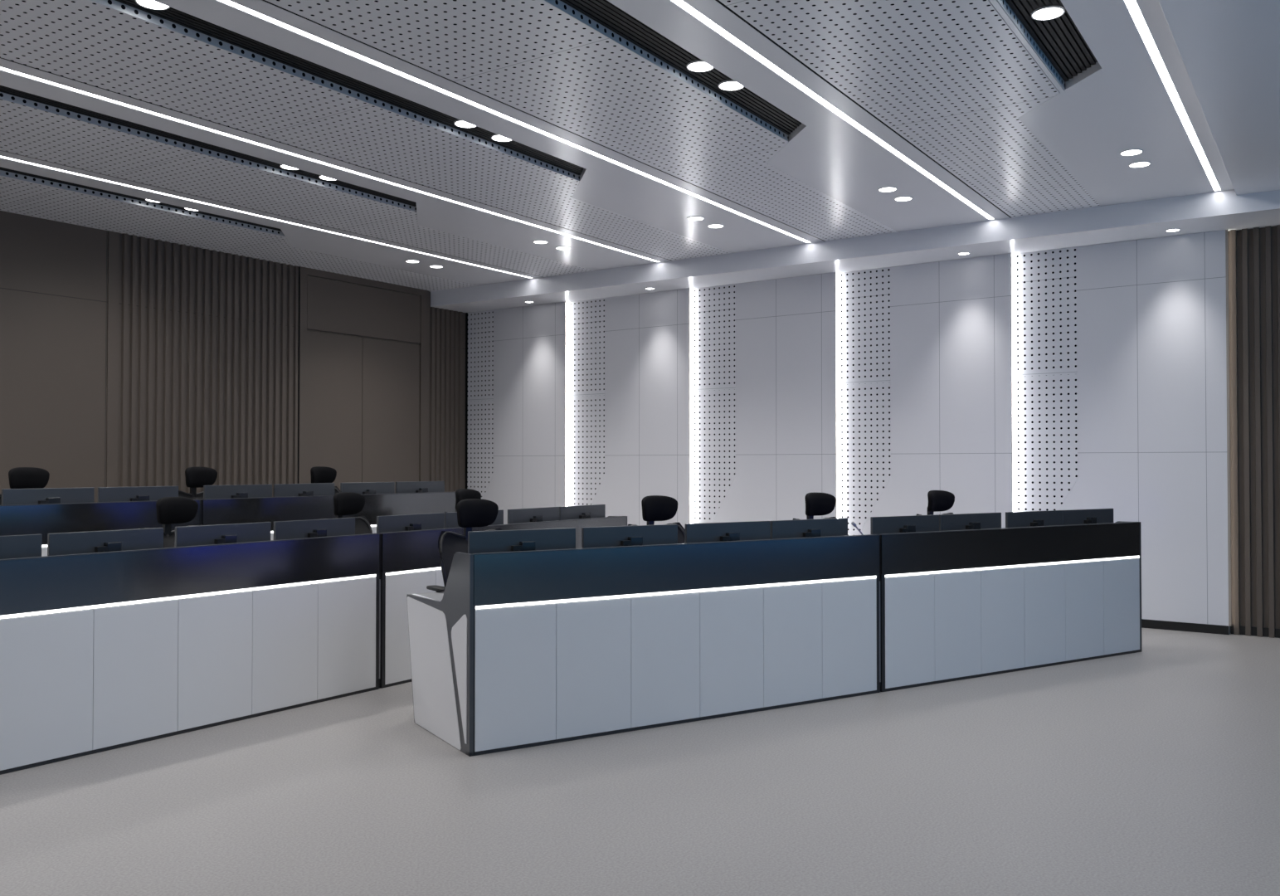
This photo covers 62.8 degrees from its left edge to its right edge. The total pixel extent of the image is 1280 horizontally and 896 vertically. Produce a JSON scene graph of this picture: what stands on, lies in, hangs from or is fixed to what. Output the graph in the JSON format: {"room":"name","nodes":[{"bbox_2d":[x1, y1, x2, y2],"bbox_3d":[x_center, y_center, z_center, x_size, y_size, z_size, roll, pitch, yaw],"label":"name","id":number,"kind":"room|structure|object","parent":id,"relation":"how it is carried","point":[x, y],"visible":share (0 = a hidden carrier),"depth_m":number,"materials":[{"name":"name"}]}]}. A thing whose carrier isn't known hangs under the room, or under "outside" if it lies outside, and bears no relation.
{"room":"control room","nodes":[
{"label":"control room","id":0,"kind":"room"},
{"bbox_2d":[0,210,467,503],"bbox_3d":[-6.822,-0.297,9.001,0.185,4.065,15.535,-1,-1,34],"label":"wall","id":1,"kind":"structure","parent":0,"point":[126,360],"depth_m":11.44,"materials":[{"name":"brown wood"}]},
{"bbox_2d":[306,330,419,494],"bbox_3d":[-3.585,0.183,13.697,0.018,3.245,1.915,-1,-1,34],"label":"door","id":2,"kind":"structure","parent":1,"relation":"in","point":[363,393],"depth_m":13.66,"materials":[{"name":"brown wood"}]},
{"bbox_2d":[0,0,1279,291],"bbox_3d":[-0.780,-2.392,5.037,14.670,0.215,15.435,-1,-1,34],"label":"ceiling","id":3,"kind":"structure","parent":0,"point":[962,90],"depth_m":7.35,"materials":[{"name":"white metal"}]},
{"bbox_2d":[0,166,282,231],"bbox_3d":[-6.764,-2.377,6.456,0.266,0.027,11.120,-1,-1,34],"label":"ceiling vent","id":4,"kind":"object","parent":3,"relation":"in","point":[1,168],"visible":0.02,"depth_m":9.64,"materials":[{"name":"black metal"}]},
{"bbox_2d":[0,85,416,206],"bbox_3d":[-5.135,-2.393,5.362,0.266,0.027,11.120,-1,-1,34],"label":"ceiling vent","id":5,"kind":"object","parent":3,"relation":"in","point":[8,90],"visible":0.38,"depth_m":7.94,"materials":[{"name":"black metal"}]},
{"bbox_2d":[279,164,299,170],"bbox_3d":[-2.886,-2.326,8.669,0.173,0.008,0.173,-1,-1,34],"label":"recessed light","id":6,"kind":"object","parent":5,"relation":"attached to","point":[282,166],"visible":0.49,"depth_m":8.70,"materials":[{"name":"white"}]},
{"bbox_2d":[318,175,335,180],"bbox_3d":[-2.666,-2.321,8.998,0.173,0.008,0.173,-1,-1,34],"label":"recessed light","id":7,"kind":"object","parent":5,"relation":"attached to","point":[319,176],"visible":0.44,"depth_m":9.03,"materials":[{"name":"white"}]},
{"bbox_2d":[0,155,534,278],"bbox_3d":[-5.445,-2.326,7.640,0.058,0.049,14.538,-1,-1,34],"label":"linear light","id":8,"kind":"object","parent":3,"relation":"attached to","point":[2,157],"visible":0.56,"depth_m":10.02,"materials":[{"name":"white plastic"}]},
{"bbox_2d":[0,66,660,262],"bbox_3d":[-3.815,-2.342,6.546,0.058,0.049,14.538,-1,-1,34],"label":"linear light","id":9,"kind":"object","parent":3,"relation":"attached to","point":[1,68],"visible":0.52,"depth_m":8.09,"materials":[{"name":"white plastic"}]},
{"bbox_2d":[115,0,584,175],"bbox_3d":[-3.505,-2.410,4.268,0.266,0.027,11.120,-1,-1,34],"label":"ceiling vent","id":10,"kind":"object","parent":3,"relation":"in","point":[171,14],"visible":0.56,"depth_m":6.67,"materials":[{"name":"black metal"}]},
{"bbox_2d":[135,0,170,9],"bbox_3d":[-2.594,-2.372,5.583,0.173,0.008,0.173,-1,-1,34],"label":"recessed light","id":11,"kind":"object","parent":10,"relation":"attached to","point":[150,4],"visible":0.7,"depth_m":5.61,"materials":[{"name":"white"}]},
{"bbox_2d":[453,119,476,127],"bbox_3d":[-1.256,-2.342,7.576,0.173,0.008,0.173,-1,-1,34],"label":"recessed light","id":12,"kind":"object","parent":10,"relation":"attached to","point":[459,123],"visible":0.59,"depth_m":7.59,"materials":[{"name":"white plastic"}]},
{"bbox_2d":[491,134,512,141],"bbox_3d":[-1.036,-2.337,7.904,0.173,0.008,0.173,-1,-1,34],"label":"recessed light","id":13,"kind":"object","parent":10,"relation":"attached to","point":[495,137],"visible":0.6,"depth_m":7.92,"materials":[{"name":"white"}]},
{"bbox_2d":[405,259,419,262],"bbox_3d":[-2.711,-2.225,12.501,0.162,0.008,0.162,-1,-1,34],"label":"recessed light","id":14,"kind":"object","parent":3,"relation":"in","point":[407,260],"visible":1,"depth_m":12.51,"materials":[{"name":"white plastic"}]},
{"bbox_2d":[429,265,442,267],"bbox_3d":[-2.491,-2.220,12.829,0.162,0.008,0.162,-1,-1,34],"label":"recessed light","id":15,"kind":"object","parent":3,"relation":"in","point":[432,266],"visible":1,"depth_m":12.83,"materials":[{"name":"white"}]},
{"bbox_2d":[216,0,812,243],"bbox_3d":[-2.185,-2.359,5.452,0.058,0.049,14.538,-1,-1,34],"label":"linear light","id":16,"kind":"object","parent":3,"relation":"attached to","point":[228,2],"visible":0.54,"depth_m":6.99,"materials":[{"name":"white plastic"}]},
{"bbox_2d":[533,239,548,243],"bbox_3d":[-1.081,-2.242,11.408,0.162,0.008,0.162,-1,-1,34],"label":"recessed light","id":17,"kind":"object","parent":3,"relation":"in","point":[539,241],"visible":1,"depth_m":11.39,"materials":[{"name":"white"}]},
{"bbox_2d":[555,246,569,249],"bbox_3d":[-0.861,-2.237,11.736,0.162,0.008,0.162,-1,-1,34],"label":"recessed light","id":18,"kind":"object","parent":3,"relation":"in","point":[557,247],"visible":1,"depth_m":11.74,"materials":[{"name":"white plastic"}]},
{"bbox_2d":[560,0,801,135],"bbox_3d":[-1.875,-2.426,3.174,0.266,0.027,11.120,-1,-1,34],"label":"ceiling vent","id":19,"kind":"object","parent":3,"relation":"in","point":[604,12],"visible":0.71,"depth_m":6.29,"materials":[{"name":"black metal"}]},
{"bbox_2d":[686,60,713,72],"bbox_3d":[0.374,-2.359,6.482,0.173,0.008,0.173,-1,-1,34],"label":"recessed light","id":20,"kind":"object","parent":19,"relation":"attached to","point":[696,65],"visible":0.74,"depth_m":6.48,"materials":[{"name":"white plastic"}]},
{"bbox_2d":[718,79,744,90],"bbox_3d":[0.594,-2.354,6.810,0.173,0.008,0.173,-1,-1,34],"label":"recessed light","id":21,"kind":"object","parent":19,"relation":"attached to","point":[732,85],"visible":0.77,"depth_m":6.81,"materials":[{"name":"white plastic"}]},
{"bbox_2d":[687,216,704,220],"bbox_3d":[0.548,-2.258,10.314,0.162,0.008,0.162,-1,-1,34],"label":"recessed light","id":22,"kind":"object","parent":3,"relation":"in","point":[691,218],"visible":1,"depth_m":10.31,"materials":[{"name":"white plastic"}]},
{"bbox_2d":[707,223,723,228],"bbox_3d":[0.769,-2.253,10.642,0.162,0.008,0.162,-1,-1,34],"label":"recessed light","id":23,"kind":"object","parent":3,"relation":"in","point":[712,226],"visible":1,"depth_m":10.64,"materials":[{"name":"white"}]},
{"bbox_2d":[669,0,995,220],"bbox_3d":[-0.556,-2.375,4.358,0.058,0.049,14.538,-1,-1,34],"label":"linear light","id":24,"kind":"object","parent":3,"relation":"attached to","point":[682,4],"visible":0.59,"depth_m":6.85,"materials":[{"name":"white plastic"}]},
{"bbox_2d":[878,186,897,192],"bbox_3d":[2.178,-2.275,9.220,0.162,0.008,0.162,-1,-1,34],"label":"recessed light","id":25,"kind":"object","parent":3,"relation":"in","point":[885,189],"visible":1,"depth_m":9.22,"materials":[{"name":"white plastic"}]},
{"bbox_2d":[894,196,912,201],"bbox_3d":[2.398,-2.270,9.548,0.162,0.008,0.162,-1,-1,34],"label":"recessed light","id":26,"kind":"object","parent":3,"relation":"in","point":[898,198],"visible":1,"depth_m":9.54,"materials":[{"name":"white"}]},
{"bbox_2d":[1005,0,1098,81],"bbox_3d":[-0.245,-2.442,2.080,0.266,0.027,11.120,-1,-1,34],"label":"ceiling vent","id":27,"kind":"object","parent":3,"relation":"in","point":[1059,38],"visible":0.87,"depth_m":6.07,"materials":[{"name":"black metal"}]},
{"bbox_2d":[1031,5,1065,20],"bbox_3d":[2.224,-2.370,5.716,0.173,0.008,0.173,-1,-1,34],"label":"recessed light","id":28,"kind":"object","parent":27,"relation":"attached to","point":[1048,12],"visible":1,"depth_m":5.71,"materials":[{"name":"white"}]},
{"bbox_2d":[1119,149,1143,155],"bbox_3d":[3.808,-2.291,8.126,0.162,0.008,0.162,-1,-1,34],"label":"recessed light","id":29,"kind":"object","parent":3,"relation":"in","point":[1130,152],"visible":1,"depth_m":8.12,"materials":[{"name":"white"}]},
{"bbox_2d":[1128,160,1150,167],"bbox_3d":[4.028,-2.286,8.454,0.162,0.008,0.162,-1,-1,34],"label":"recessed light","id":30,"kind":"object","parent":3,"relation":"in","point":[1143,163],"visible":1,"depth_m":8.46,"materials":[{"name":"white"}]},
{"bbox_2d":[1123,0,1221,191],"bbox_3d":[1.074,-2.392,3.264,0.058,0.049,14.538,-1,-1,34],"label":"linear light","id":31,"kind":"object","parent":3,"relation":"attached to","point":[1133,8],"visible":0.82,"depth_m":6.67,"materials":[{"name":"white plastic"}]},
{"bbox_2d":[0,627,1279,895],"bbox_3d":[-0.808,1.724,4.934,14.670,0.100,15.535,-1,-1,34],"label":"floor","id":32,"kind":"structure","parent":0,"point":[1155,771],"depth_m":4.95,"materials":[{"name":"plastic"}]},
{"bbox_2d":[140,496,200,548],"bbox_3d":[-3.162,1.029,7.364,0.651,1.363,0.743,-1,-1,35],"label":"office chair","id":33,"kind":"object","parent":32,"relation":"on","point":[170,510],"visible":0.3,"depth_m":7.50,"materials":[{"name":"black plastic"}]},
{"bbox_2d":[0,533,380,774],"bbox_3d":[-3.147,1.145,6.506,1.039,1.105,3.093,-1,-1,35],"label":"desk","id":34,"kind":"object","parent":32,"relation":"on","point":[99,652],"visible":1,"depth_m":6.18,"materials":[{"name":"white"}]},
{"bbox_2d":[0,534,41,559],"bbox_3d":[-3.474,0.688,5.505,0.130,0.433,0.672,-1,-1,35],"label":"monitor","id":35,"kind":"object","parent":34,"relation":"on","point":[27,545],"visible":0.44,"depth_m":5.71,"materials":[{"name":"grey plastic"}]},
{"bbox_2d":[47,527,163,557],"bbox_3d":[-3.066,0.697,6.087,0.130,0.433,0.672,-1,-1,35],"label":"monitor","id":36,"kind":"object","parent":34,"relation":"on","point":[75,542],"visible":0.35,"depth_m":6.07,"materials":[{"name":"grey plastic"}]},
{"bbox_2d":[175,521,270,548],"bbox_3d":[-2.631,0.706,6.709,0.130,0.433,0.672,-1,-1,35],"label":"monitor","id":37,"kind":"object","parent":34,"relation":"on","point":[185,536],"visible":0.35,"depth_m":6.69,"materials":[{"name":"grey plastic"}]},
{"bbox_2d":[273,517,355,541],"bbox_3d":[-2.226,0.715,7.289,0.130,0.433,0.672,-1,-1,35],"label":"monitor","id":38,"kind":"object","parent":34,"relation":"on","point":[294,529],"visible":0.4,"depth_m":7.27,"materials":[{"name":"grey plastic"}]},
{"bbox_2d":[320,491,372,534],"bbox_3d":[-2.284,1.048,8.619,0.651,1.363,0.743,-1,-1,35],"label":"office chair","id":39,"kind":"object","parent":32,"relation":"on","point":[344,503],"visible":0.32,"depth_m":8.78,"materials":[{"name":"black plastic"}]},
{"bbox_2d":[444,488,481,512],"bbox_3d":[-1.482,1.065,9.765,0.651,1.363,0.743,-1,-1,35],"label":"office chair","id":40,"kind":"object","parent":32,"relation":"on","point":[461,493],"visible":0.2,"depth_m":9.87,"materials":[{"name":"black plastic"}]},
{"bbox_2d":[426,498,501,592],"bbox_3d":[-0.989,1.022,6.899,0.743,1.363,0.651,1,-1,-39],"label":"office chair","id":41,"kind":"object","parent":32,"relation":"on","point":[471,513],"visible":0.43,"depth_m":7.02,"materials":[{"name":"black plastic"}]},
{"bbox_2d":[379,515,627,688],"bbox_3d":[-1.401,1.183,9.004,1.039,1.105,3.003,-1,-1,35],"label":"desk","id":42,"kind":"object","parent":32,"relation":"on","point":[410,560],"visible":0.27,"depth_m":7.66,"materials":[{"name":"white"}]},
{"bbox_2d":[376,512,444,533],"bbox_3d":[-1.716,0.726,8.018,0.130,0.433,0.672,-1,-1,35],"label":"monitor","id":43,"kind":"object","parent":42,"relation":"on","point":[388,523],"visible":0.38,"depth_m":8.00,"materials":[{"name":"grey plastic"}]},
{"bbox_2d":[444,509,503,528],"bbox_3d":[-1.320,0.735,8.584,0.130,0.433,0.672,-1,-1,35],"label":"monitor","id":44,"kind":"object","parent":42,"relation":"on","point":[450,518],"visible":0.16,"depth_m":8.41,"materials":[{"name":"grey plastic"}]},
{"bbox_2d":[507,506,559,524],"bbox_3d":[-0.894,0.744,9.193,0.130,0.433,0.672,-1,-1,35],"label":"monitor","id":45,"kind":"object","parent":42,"relation":"on","point":[547,513],"visible":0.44,"depth_m":9.17,"materials":[{"name":"grey plastic"}]},
{"bbox_2d":[559,504,605,520],"bbox_3d":[-0.497,0.752,9.760,0.130,0.433,0.672,-1,-1,35],"label":"monitor","id":46,"kind":"object","parent":42,"relation":"on","point":[566,513],"visible":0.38,"depth_m":9.74,"materials":[{"name":"grey plastic"}]},
{"bbox_2d":[406,534,880,756],"bbox_3d":[0.111,1.153,6.984,3.087,1.105,1.039,1,-1,-32],"label":"desk","id":47,"kind":"object","parent":32,"relation":"on","point":[518,649],"visible":1,"depth_m":6.34,"materials":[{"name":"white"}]},
{"bbox_2d":[411,591,444,601],"bbox_3d":[0.098,0.938,7.009,3.038,0.020,0.979,1,-1,-32],"label":"countertop","id":48,"kind":"structure","parent":47,"relation":"on","point":[435,596],"depth_m":6.56,"materials":[{"name":"grey"}]},
{"bbox_2d":[467,527,575,554],"bbox_3d":[-0.665,0.698,6.150,0.690,0.433,0.130,1,-1,-32],"label":"monitor","id":49,"kind":"object","parent":47,"relation":"on","point":[498,541],"visible":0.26,"depth_m":6.15,"materials":[{"name":"grey plastic"}]},
{"bbox_2d":[581,524,677,549],"bbox_3d":[-0.033,0.704,6.538,0.690,0.433,0.130,1,-1,-32],"label":"monitor","id":50,"kind":"object","parent":47,"relation":"on","point":[635,535],"visible":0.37,"depth_m":6.54,"materials":[{"name":"grey plastic"}]},
{"bbox_2d":[684,520,770,543],"bbox_3d":[0.613,0.710,6.935,0.690,0.433,0.130,1,-1,-32],"label":"monitor","id":51,"kind":"object","parent":47,"relation":"on","point":[751,530],"visible":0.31,"depth_m":6.94,"materials":[{"name":"grey plastic"}]},
{"bbox_2d":[770,517,847,539],"bbox_3d":[1.214,0.715,7.304,0.690,0.433,0.130,1,-1,-32],"label":"monitor","id":52,"kind":"object","parent":47,"relation":"on","point":[795,528],"visible":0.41,"depth_m":7.30,"materials":[{"name":"grey plastic"}]},
{"bbox_2d":[627,495,684,545],"bbox_3d":[0.232,1.034,7.650,0.743,1.363,0.651,1,-1,-32],"label":"office chair","id":53,"kind":"object","parent":32,"relation":"on","point":[654,508],"visible":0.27,"depth_m":7.83,"materials":[{"name":"black plastic"}]},
{"bbox_2d":[792,492,836,520],"bbox_3d":[1.570,1.046,8.472,0.743,1.363,0.651,1,-1,-32],"label":"office chair","id":54,"kind":"object","parent":32,"relation":"on","point":[816,503],"visible":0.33,"depth_m":8.65,"materials":[{"name":"black plastic"}]},
{"bbox_2d":[916,490,954,515],"bbox_3d":[2.776,1.057,9.213,0.743,1.363,0.651,1,-1,-32],"label":"office chair","id":55,"kind":"object","parent":32,"relation":"on","point":[938,500],"visible":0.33,"depth_m":9.39,"materials":[{"name":"black plastic"}]},
{"bbox_2d":[879,520,1142,691],"bbox_3d":[2.716,1.177,8.585,3.029,1.105,1.039,1,-1,-32],"label":"desk","id":56,"kind":"object","parent":32,"relation":"on","point":[956,605],"visible":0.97,"depth_m":8.02,"materials":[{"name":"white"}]},
{"bbox_2d":[851,521,863,536],"bbox_3d":[1.628,0.743,7.810,0.136,0.393,0.140,1,-1,-32],"label":"gooseneck microphone","id":57,"kind":"object","parent":56,"relation":"on","point":[853,523],"visible":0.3,"depth_m":7.79,"materials":[{"name":"black plastic"}]},
{"bbox_2d":[870,514,939,535],"bbox_3d":[2.007,0.723,7.791,0.690,0.433,0.130,1,-1,-32],"label":"monitor","id":58,"kind":"object","parent":56,"relation":"on","point":[912,523],"visible":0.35,"depth_m":7.79,"materials":[{"name":"grey plastic"}]},
{"bbox_2d":[939,512,1001,530],"bbox_3d":[2.610,0.728,8.162,0.690,0.433,0.130,1,-1,-32],"label":"monitor","id":59,"kind":"object","parent":56,"relation":"on","point":[980,520],"visible":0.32,"depth_m":8.16,"materials":[{"name":"grey plastic"}]},
{"bbox_2d":[1005,510,1062,527],"bbox_3d":[3.260,0.734,8.561,0.690,0.433,0.130,1,-1,-32],"label":"monitor","id":60,"kind":"object","parent":56,"relation":"on","point":[1049,518],"visible":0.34,"depth_m":8.56,"materials":[{"name":"grey plastic"}]},
{"bbox_2d":[1062,508,1113,525],"bbox_3d":[3.850,0.740,8.924,0.690,0.433,0.130,1,-1,-32],"label":"monitor","id":61,"kind":"object","parent":56,"relation":"on","point":[1071,517],"visible":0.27,"depth_m":8.93,"materials":[{"name":"grey plastic"}]},
{"bbox_3d":[-5.414,1.614,7.943,3.270,0.210,15.195,-1,-1,34],"label":"platform","id":62,"kind":"object","parent":32,"relation":"on","visible":0},
{"bbox_2d":[0,467,49,505],"bbox_3d":[-4.788,0.834,8.342,0.651,1.363,0.743,-1,-1,35],"label":"office chair","id":63,"kind":"object","parent":62,"relation":"on","point":[19,477],"visible":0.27,"depth_m":8.46,"materials":[{"name":"black plastic"}]},
{"bbox_2d":[0,499,201,556],"bbox_3d":[-4.817,0.949,7.431,1.039,1.105,3.093,-1,-1,35],"label":"desk","id":64,"kind":"object","parent":62,"relation":"on","point":[21,519],"visible":0.07,"depth_m":7.60,"materials":[{"name":"black"}]},
{"bbox_2d":[1,486,94,506],"bbox_3d":[-4.287,0.510,7.649,0.130,0.433,0.645,-1,-1,35],"label":"monitor","id":65,"kind":"object","parent":64,"relation":"on","point":[48,495],"visible":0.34,"depth_m":7.64,"materials":[{"name":"grey plastic"}]},
{"bbox_2d":[97,486,178,503],"bbox_3d":[-3.894,0.519,8.204,0.130,0.433,0.645,-1,-1,35],"label":"monitor","id":66,"kind":"object","parent":64,"relation":"on","point":[150,493],"visible":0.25,"depth_m":8.19,"materials":[{"name":"grey plastic"}]},
{"bbox_2d":[178,467,217,499],"bbox_3d":[-3.917,0.853,9.575,0.651,1.363,0.743,-1,-1,35],"label":"office chair","id":67,"kind":"object","parent":62,"relation":"on","point":[196,477],"visible":0.27,"depth_m":9.71,"materials":[{"name":"black plastic"}]},
{"bbox_2d":[310,466,340,494],"bbox_3d":[-3.125,0.869,10.694,0.651,1.363,0.743,-1,-1,35],"label":"office chair","id":68,"kind":"object","parent":62,"relation":"on","point":[318,474],"visible":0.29,"depth_m":10.83,"materials":[{"name":"black plastic"}]},
{"bbox_2d":[199,491,455,540],"bbox_3d":[-3.040,0.987,9.944,1.039,1.105,3.063,-1,-1,35],"label":"desk","id":69,"kind":"object","parent":62,"relation":"on","point":[238,510],"visible":0.05,"depth_m":9.23,"materials":[{"name":"black"}]},
{"bbox_2d":[203,484,272,500],"bbox_3d":[-3.388,0.530,8.920,0.130,0.433,0.645,-1,-1,35],"label":"monitor","id":70,"kind":"object","parent":69,"relation":"on","point":[230,491],"visible":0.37,"depth_m":8.91,"materials":[{"name":"grey plastic"}]},
{"bbox_2d":[273,482,334,497],"bbox_3d":[-2.999,0.538,9.469,0.130,0.433,0.645,-1,-1,35],"label":"monitor","id":71,"kind":"object","parent":69,"relation":"on","point":[286,490],"visible":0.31,"depth_m":9.46,"materials":[{"name":"grey plastic"}]},
{"bbox_2d":[340,481,394,495],"bbox_3d":[-2.580,0.547,10.063,0.130,0.433,0.645,-1,-1,35],"label":"monitor","id":72,"kind":"object","parent":69,"relation":"on","point":[365,488],"visible":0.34,"depth_m":10.06,"materials":[{"name":"grey plastic"}]},
{"bbox_2d":[395,481,444,493],"bbox_3d":[-2.191,0.555,10.613,0.130,0.433,0.645,-1,-1,35],"label":"monitor","id":73,"kind":"object","parent":69,"relation":"on","point":[421,487],"visible":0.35,"depth_m":10.60,"materials":[{"name":"grey plastic"}]},
{"bbox_2d":[467,229,1231,634],"bbox_3d":[1.475,-0.109,12.659,9.883,3.798,0.210,-1,-1,34],"label":"wall","id":74,"kind":"structure","parent":0,"point":[1121,362],"depth_m":11.64,"materials":[{"name":"white paint"}]},
{"bbox_2d":[565,301,567,506],"bbox_3d":[-0.996,-0.129,14.225,0.007,3.706,0.016,-1,-1,34],"label":"light strip","id":75,"kind":"object","parent":74,"relation":"attached to","point":[566,302],"visible":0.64,"depth_m":14.23,"materials":[{"name":"white plastic"}]},
{"bbox_2d":[566,301,567,506],"bbox_3d":[-0.994,-0.129,14.225,0.004,3.706,0.014,-1,-1,34],"label":"diffuser","id":76,"kind":"object","parent":75,"relation":"attached to","point":[566,302],"depth_m":14.23,"materials":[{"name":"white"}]},
{"bbox_2d":[690,288,691,523],"bbox_3d":[0.634,-0.146,13.131,0.007,3.706,0.016,-1,-1,34],"label":"light strip","id":77,"kind":"object","parent":74,"relation":"attached to","point":[690,289],"visible":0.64,"depth_m":13.13,"materials":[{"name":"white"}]},
{"bbox_2d":[836,272,837,518],"bbox_3d":[2.264,-0.162,12.037,0.007,3.706,0.016,-1,-1,34],"label":"light strip","id":78,"kind":"object","parent":74,"relation":"attached to","point":[836,273],"visible":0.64,"depth_m":12.04,"materials":[{"name":"white plastic"}]},
{"bbox_2d":[430,189,1279,312],"bbox_3d":[3.295,-2.171,11.061,14.420,0.275,0.885,-1,-1,34],"label":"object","id":79,"kind":"structure","parent":74,"relation":"attached to","point":[1220,210],"depth_m":11.07,"materials":[{"name":"white"}]},
{"bbox_2d":[1011,253,1013,511],"bbox_3d":[3.894,-0.179,10.943,0.007,3.706,0.016,-1,-1,34],"label":"light strip","id":80,"kind":"object","parent":74,"relation":"attached to","point":[1011,254],"visible":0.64,"depth_m":10.95,"materials":[{"name":"white"}]},
{"bbox_2d":[1012,253,1013,505],"bbox_3d":[3.896,-0.179,10.943,0.004,3.706,0.014,-1,-1,34],"label":"diffuser","id":81,"kind":"object","parent":80,"relation":"attached to","point":[1012,254],"depth_m":10.95,"materials":[{"name":"white"}]},
{"bbox_2d":[958,252,969,254],"bbox_3d":[3.385,-2.034,10.960,0.121,0.008,0.121,-1,-1,34],"label":"recessed light","id":82,"kind":"object","parent":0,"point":[960,253],"visible":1,"depth_m":10.95,"materials":[{"name":"white plastic"}]},
{"bbox_2d":[1165,228,1180,232],"bbox_3d":[5.015,-2.050,9.866,0.121,0.008,0.121,-1,-1,34],"label":"recessed light","id":83,"kind":"object","parent":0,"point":[1174,229],"visible":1,"depth_m":9.86,"materials":[{"name":"white plastic"}]},
{"bbox_2d":[1227,224,1279,637],"bbox_3d":[7.533,-0.169,8.622,4.697,3.798,0.162,-1,-1,34],"label":"wall","id":84,"kind":"structure","parent":0,"point":[1253,255],"depth_m":9.77,"materials":[{"name":"brown"}]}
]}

